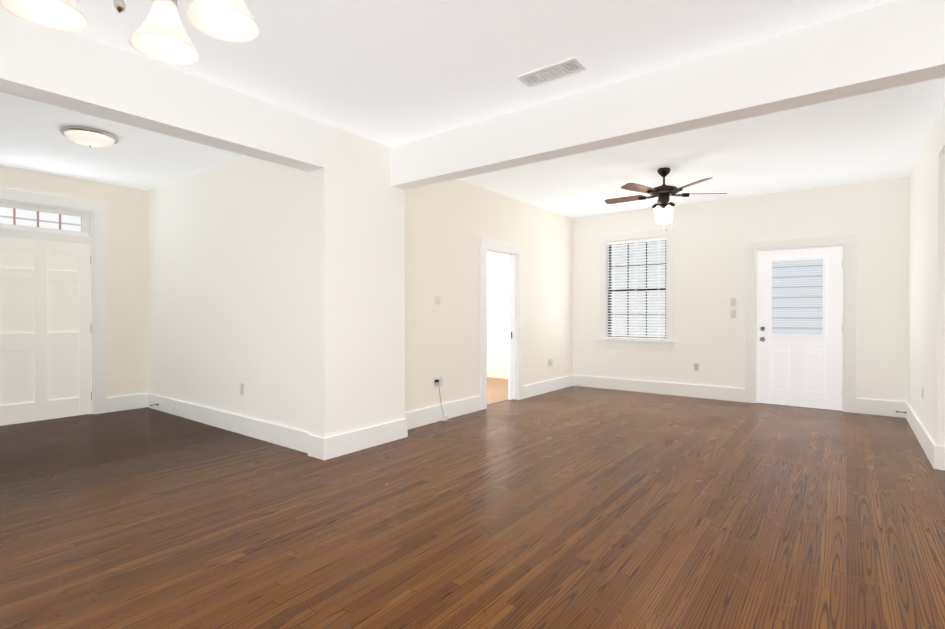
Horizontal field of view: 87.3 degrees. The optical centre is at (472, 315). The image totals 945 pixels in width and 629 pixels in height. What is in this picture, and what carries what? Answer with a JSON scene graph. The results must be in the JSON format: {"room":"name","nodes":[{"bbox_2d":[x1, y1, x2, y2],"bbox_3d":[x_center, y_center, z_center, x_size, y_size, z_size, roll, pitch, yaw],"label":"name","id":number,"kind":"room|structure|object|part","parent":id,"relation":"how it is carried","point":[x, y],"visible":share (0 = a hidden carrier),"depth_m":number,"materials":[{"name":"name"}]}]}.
{"room":"empty living room","nodes":[
{"label":"empty living room","id":0,"kind":"room"},
{"bbox_2d":[0,165,147,397],"bbox_3d":[-4.317,-0.216,6.297,0.120,2.780,10.360,0,0,37],"label":"wall","id":1,"kind":"structure","parent":0,"point":[126,228],"depth_m":6.15,"materials":[{"name":"beige paint"}]},
{"bbox_2d":[0,202,89,235],"bbox_3d":[-4.859,-1.081,5.564,0.035,0.280,0.914,0,0,37],"label":"window","id":2,"kind":"structure","parent":1,"relation":"in","point":[85,224],"depth_m":5.61,"materials":[{"name":"paint"}]},
{"bbox_3d":[-4.869,-1.081,5.553,0.005,0.180,0.784,0,0,37],"label":"glass","id":3,"kind":"part","parent":2,"relation":"part of","materials":[{"name":"glass"}]},
{"bbox_2d":[0,236,91,425],"bbox_3d":[-4.838,0.160,5.564,0.050,2.022,0.926,0,0,37],"label":"front door","id":4,"kind":"structure","parent":1,"relation":"in","point":[45,329],"depth_m":5.57,"materials":[{"name":"paint"}]},
{"bbox_2d":[0,188,105,413],"bbox_3d":[-4.856,-0.091,5.568,0.143,2.540,1.194,0,0,37],"label":"door frame","id":5,"kind":"structure","parent":1,"relation":"attached to","point":[95,239],"depth_m":5.91,"materials":[{"name":"paint"}]},
{"bbox_2d":[106,393,149,412],"bbox_3d":[-4.316,1.085,6.192,0.020,0.180,0.440,0,0,37],"label":"baseboard","id":6,"kind":"structure","parent":1,"relation":"attached to","point":[128,402],"depth_m":6.19,"materials":[{"name":"paint"}]},
{"bbox_2d":[0,6,323,171],"bbox_3d":[-1.913,-1.401,3.344,0.210,0.370,2.010,0,0,37],"label":"beam","id":7,"kind":"structure","parent":0,"point":[74,71],"depth_m":3.06,"materials":[{"name":"white paint"}]},
{"bbox_2d":[147,155,308,431],"bbox_3d":[-2.736,-0.209,5.362,3.530,2.780,0.120,0,0,37],"label":"wall","id":8,"kind":"structure","parent":0,"point":[228,277],"depth_m":5.06,"materials":[{"name":"paint"}]},
{"bbox_2d":[240,383,243,394],"bbox_3d":[-2.308,0.733,4.965,0.070,0.115,0.006,0,0,37],"label":"outlet","id":9,"kind":"object","parent":8,"relation":"attached to","point":[241,388],"visible":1,"depth_m":4.96,"materials":[{"name":"white plastic"}]},
{"bbox_2d":[0,377,944,628],"bbox_3d":[-0.153,1.224,3.151,10.570,0.064,10.600,0,0,37],"label":"floor","id":10,"kind":"structure","parent":0,"point":[575,507],"depth_m":2.87,"materials":[{"name":"brown wood"}]},
{"bbox_2d":[309,123,404,437],"bbox_3d":[-1.025,-0.204,4.524,0.210,2.780,0.930,0,0,37],"label":"pier","id":11,"kind":"object","parent":10,"relation":"on","point":[356,290],"visible":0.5,"depth_m":4.34,"materials":[{"name":"paint"}]},
{"bbox_2d":[318,416,409,459],"bbox_3d":[-0.933,1.097,4.463,0.020,0.180,0.970,0,0,37],"label":"baseboard","id":12,"kind":"structure","parent":10,"relation":"on","point":[321,448],"depth_m":4.38,"materials":[{"name":"paint"}]},
{"bbox_2d":[442,415,447,420],"bbox_3d":[-0.311,1.149,5.580,0.040,0.060,0.060,0,0,37],"label":"box","id":13,"kind":"object","parent":10,"relation":"on","point":[444,417],"visible":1,"depth_m":5.56,"materials":[{"name":"white plastic"}]},
{"bbox_2d":[0,0,944,218],"bbox_3d":[-0.153,-1.625,3.132,10.570,0.080,10.600,0,0,37],"label":"ceiling","id":14,"kind":"structure","parent":0,"point":[390,73],"depth_m":3.54,"materials":[{"name":"paint"}]},
{"bbox_2d":[0,0,87,31],"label":"shade","id":15,"kind":"object","parent":14,"relation":"hanging from","point":[59,15],"depth_m":1.55,"materials":[{"name":"white glass"}]},
{"bbox_2d":[60,126,118,148],"bbox_3d":[-3.341,-1.526,4.332,0.410,0.132,0.410,0,0,37],"label":"light","id":16,"kind":"object","parent":14,"relation":"attached to","point":[89,137],"visible":1,"depth_m":4.23,"materials":[{"name":"white glass"}]},
{"bbox_2d":[129,0,199,64],"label":"shade","id":17,"kind":"object","parent":14,"relation":"hanging from","point":[159,34],"depth_m":1.70,"materials":[{"name":"white glass"}]},
{"bbox_2d":[185,0,259,41],"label":"shade","id":18,"kind":"object","parent":14,"relation":"hanging from","point":[226,20],"depth_m":1.60,"materials":[{"name":"white glass"}]},
{"bbox_2d":[516,57,586,86],"bbox_3d":[0.510,-1.579,3.220,0.420,0.012,0.170,0,0,37],"label":"ceiling vent","id":19,"kind":"object","parent":14,"relation":"in","point":[566,67],"visible":0.96,"depth_m":3.20,"materials":[{"name":"metal"}]},
{"bbox_2d":[604,167,726,230],"bbox_3d":[2.046,-1.260,5.434,1.228,0.679,1.283,0,0,37],"label":"ceiling fan","id":20,"kind":"object","parent":14,"relation":"hanging from","point":[664,192],"visible":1,"depth_m":5.34,"materials":[{"name":"brown wood"}]},
{"bbox_3d":[2.100,-1.106,5.411,0.209,0.193,0.203,0,0,37],"label":"lamp shade","id":21,"kind":"part","parent":20,"relation":"part of","materials":[{"name":"white glass"}]},
{"bbox_2d":[405,179,572,412],"bbox_3d":[0.142,-0.216,6.337,0.120,2.780,4.910,0,0,37],"label":"wall","id":22,"kind":"structure","parent":0,"point":[449,224],"depth_m":5.95,"materials":[{"name":"beige paint"}]},
{"bbox_2d":[433,377,437,387],"bbox_3d":[-0.408,0.740,5.512,0.007,0.115,0.070,0,0,37],"label":"outlet","id":23,"kind":"object","parent":22,"relation":"attached to","point":[435,383],"visible":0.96,"depth_m":5.50,"materials":[{"name":"white plastic"}]},
{"bbox_2d":[435,296,440,303],"bbox_3d":[-0.384,-0.176,5.538,0.007,0.100,0.100,0,0,37],"label":"electrical outlet cover","id":24,"kind":"object","parent":22,"relation":"attached to","point":[437,299],"visible":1,"depth_m":5.53,"materials":[{"name":"white plastic"}]},
{"bbox_2d":[439,376,442,386],"bbox_3d":[-0.354,0.739,5.584,0.006,0.115,0.070,0,0,37],"label":"outlet","id":25,"kind":"object","parent":22,"relation":"attached to","point":[440,381],"visible":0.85,"depth_m":5.57,"materials":[{"name":"white plastic"}]},
{"bbox_2d":[405,396,480,428],"bbox_3d":[-0.358,1.089,5.571,0.020,0.180,1.530,0,0,37],"label":"baseboard","id":26,"kind":"structure","parent":22,"relation":"attached to","point":[421,417],"depth_m":5.58,"materials":[{"name":"paint"}]},
{"bbox_2d":[480,238,523,409],"bbox_3d":[0.353,0.100,6.618,0.166,2.144,1.010,0,0,37],"label":"door frame","id":27,"kind":"structure","parent":22,"relation":"attached to","point":[498,246],"depth_m":6.56,"materials":[{"name":"paint"}]},
{"bbox_2d":[508,254,514,399],"bbox_3d":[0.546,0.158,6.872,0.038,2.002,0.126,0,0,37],"label":"pocket door","id":28,"kind":"structure","parent":22,"relation":"in","point":[511,327],"depth_m":6.83,"materials":[{"name":"paint"}]},
{"bbox_2d":[524,375,573,398],"bbox_3d":[1.185,1.076,7.607,0.020,0.180,1.560,0,0,37],"label":"baseboard","id":29,"kind":"structure","parent":22,"relation":"attached to","point":[530,390],"depth_m":7.53,"materials":[{"name":"paint"}]},
{"bbox_2d":[391,0,944,189],"bbox_3d":[1.911,-1.397,2.762,6.590,0.370,0.180,0,0,37],"label":"cross beam","id":30,"kind":"structure","parent":0,"point":[897,43],"depth_m":3.02,"materials":[{"name":"white paint"}]},
{"bbox_2d":[487,177,908,401],"bbox_3d":[2.007,-0.228,8.104,8.020,2.780,0.160,0,0,37],"label":"wall","id":31,"kind":"structure","parent":0,"point":[711,238],"depth_m":6.85,"materials":[{"name":"paint"}]},
{"bbox_2d":[487,368,507,378],"bbox_3d":[0.223,1.064,9.351,3.380,0.180,0.023,0,0,37],"label":"baseboard","id":32,"kind":"structure","parent":31,"relation":"attached to","point":[491,372],"depth_m":9.16,"materials":[{"name":"paint"}]},
{"bbox_2d":[596,228,675,349],"bbox_3d":[2.528,-0.396,7.668,1.215,1.798,0.195,0,0,37],"label":"window","id":33,"kind":"structure","parent":31,"relation":"in","point":[669,342],"depth_m":7.64,"materials":[{"name":"paint"}]},
{"bbox_2d":[607,237,665,339],"bbox_3d":[2.523,-0.407,7.662,0.915,1.528,0.066,0,0,37],"label":"window blind","id":34,"kind":"object","parent":33,"relation":"attached to","point":[636,266],"visible":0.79,"depth_m":7.66,"materials":[{"name":"white plastic"}]},
{"bbox_2d":[574,375,744,401],"bbox_3d":[2.680,1.076,7.489,2.546,0.180,0.023,0,0,37],"label":"baseboard","id":35,"kind":"structure","parent":31,"relation":"attached to","point":[677,389],"depth_m":7.35,"materials":[{"name":"paint"}]},
{"bbox_2d":[694,363,698,370],"bbox_3d":[3.205,0.733,7.098,0.070,0.115,0.007,0,0,37],"label":"outlet","id":36,"kind":"object","parent":31,"relation":"attached to","point":[696,366],"visible":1,"depth_m":7.09,"materials":[{"name":"white plastic"}]},
{"bbox_2d":[731,310,735,318],"bbox_3d":[3.581,-0.019,6.804,0.070,0.115,0.014,0,0,37],"label":"light switch","id":37,"kind":"object","parent":31,"relation":"attached to","point":[733,314],"visible":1,"depth_m":6.80,"materials":[{"name":"white plastic"}]},
{"bbox_2d":[731,298,735,305],"bbox_3d":[3.581,-0.186,6.803,0.070,0.115,0.014,0,0,37],"label":"light switch","id":38,"kind":"object","parent":31,"relation":"attached to","point":[733,301],"visible":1,"depth_m":6.80,"materials":[{"name":"white plastic"}]},
{"bbox_2d":[757,246,842,410],"bbox_3d":[4.200,0.155,6.382,0.926,2.022,0.102,0,0,37],"label":"back door","id":39,"kind":"structure","parent":31,"relation":"in","point":[798,370],"depth_m":6.34,"materials":[{"name":"paint"}]},
{"bbox_3d":[4.184,-0.238,6.391,0.565,0.970,0.006,0,0,37],"label":"glass panel","id":40,"kind":"part","parent":39,"relation":"part of","materials":[{"name":"glass"}]},
{"bbox_2d":[745,234,856,412],"bbox_3d":[4.219,0.089,6.416,1.194,2.170,0.183,0,0,37],"label":"door frame","id":41,"kind":"structure","parent":31,"relation":"attached to","point":[848,242],"depth_m":6.15,"materials":[{"name":"paint"}]},
{"bbox_2d":[856,398,901,416],"bbox_3d":[4.822,1.087,5.866,0.440,0.180,0.023,0,0,37],"label":"baseboard","id":42,"kind":"structure","parent":31,"relation":"attached to","point":[863,406],"depth_m":5.86,"materials":[{"name":"paint"}]},
{"bbox_2d":[908,112,944,446],"bbox_3d":[4.383,-0.205,4.733,0.160,2.780,2.345,0,0,37],"label":"wall","id":43,"kind":"structure","parent":0,"point":[926,332],"depth_m":4.31,"materials":[{"name":"paint"}]},
{"bbox_2d":[902,402,944,469],"bbox_3d":[4.318,1.095,4.779,0.050,0.180,2.365,0,0,37],"label":"baseboard","id":44,"kind":"structure","parent":43,"relation":"attached to","point":[935,454],"depth_m":4.26,"materials":[{"name":"paint"}]},
{"bbox_2d":[939,98,944,153],"bbox_3d":[3.133,-1.414,3.075,0.160,0.340,1.795,0,0,37],"label":"header beam","id":45,"kind":"structure","parent":0,"point":[942,129],"depth_m":3.73,"materials":[{"name":"white paint"}]},
{"label":"outside","id":46,"kind":"structure","parent":0,"visible":0},
{"bbox_2d":[0,207,80,231],"bbox_3d":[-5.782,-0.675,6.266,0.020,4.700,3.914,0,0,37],"label":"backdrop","id":47,"kind":"structure","parent":46,"point":[67,224],"depth_m":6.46,"materials":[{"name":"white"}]},
{"bbox_2d":[611,241,664,337],"bbox_3d":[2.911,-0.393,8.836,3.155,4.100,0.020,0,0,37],"label":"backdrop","id":48,"kind":"structure","parent":46,"point":[634,258],"depth_m":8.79,"materials":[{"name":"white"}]},
{"bbox_2d":[772,259,822,334],"bbox_3d":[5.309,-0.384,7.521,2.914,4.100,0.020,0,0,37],"label":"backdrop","id":49,"kind":"structure","parent":46,"point":[809,326],"depth_m":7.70,"materials":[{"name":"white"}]}
]}

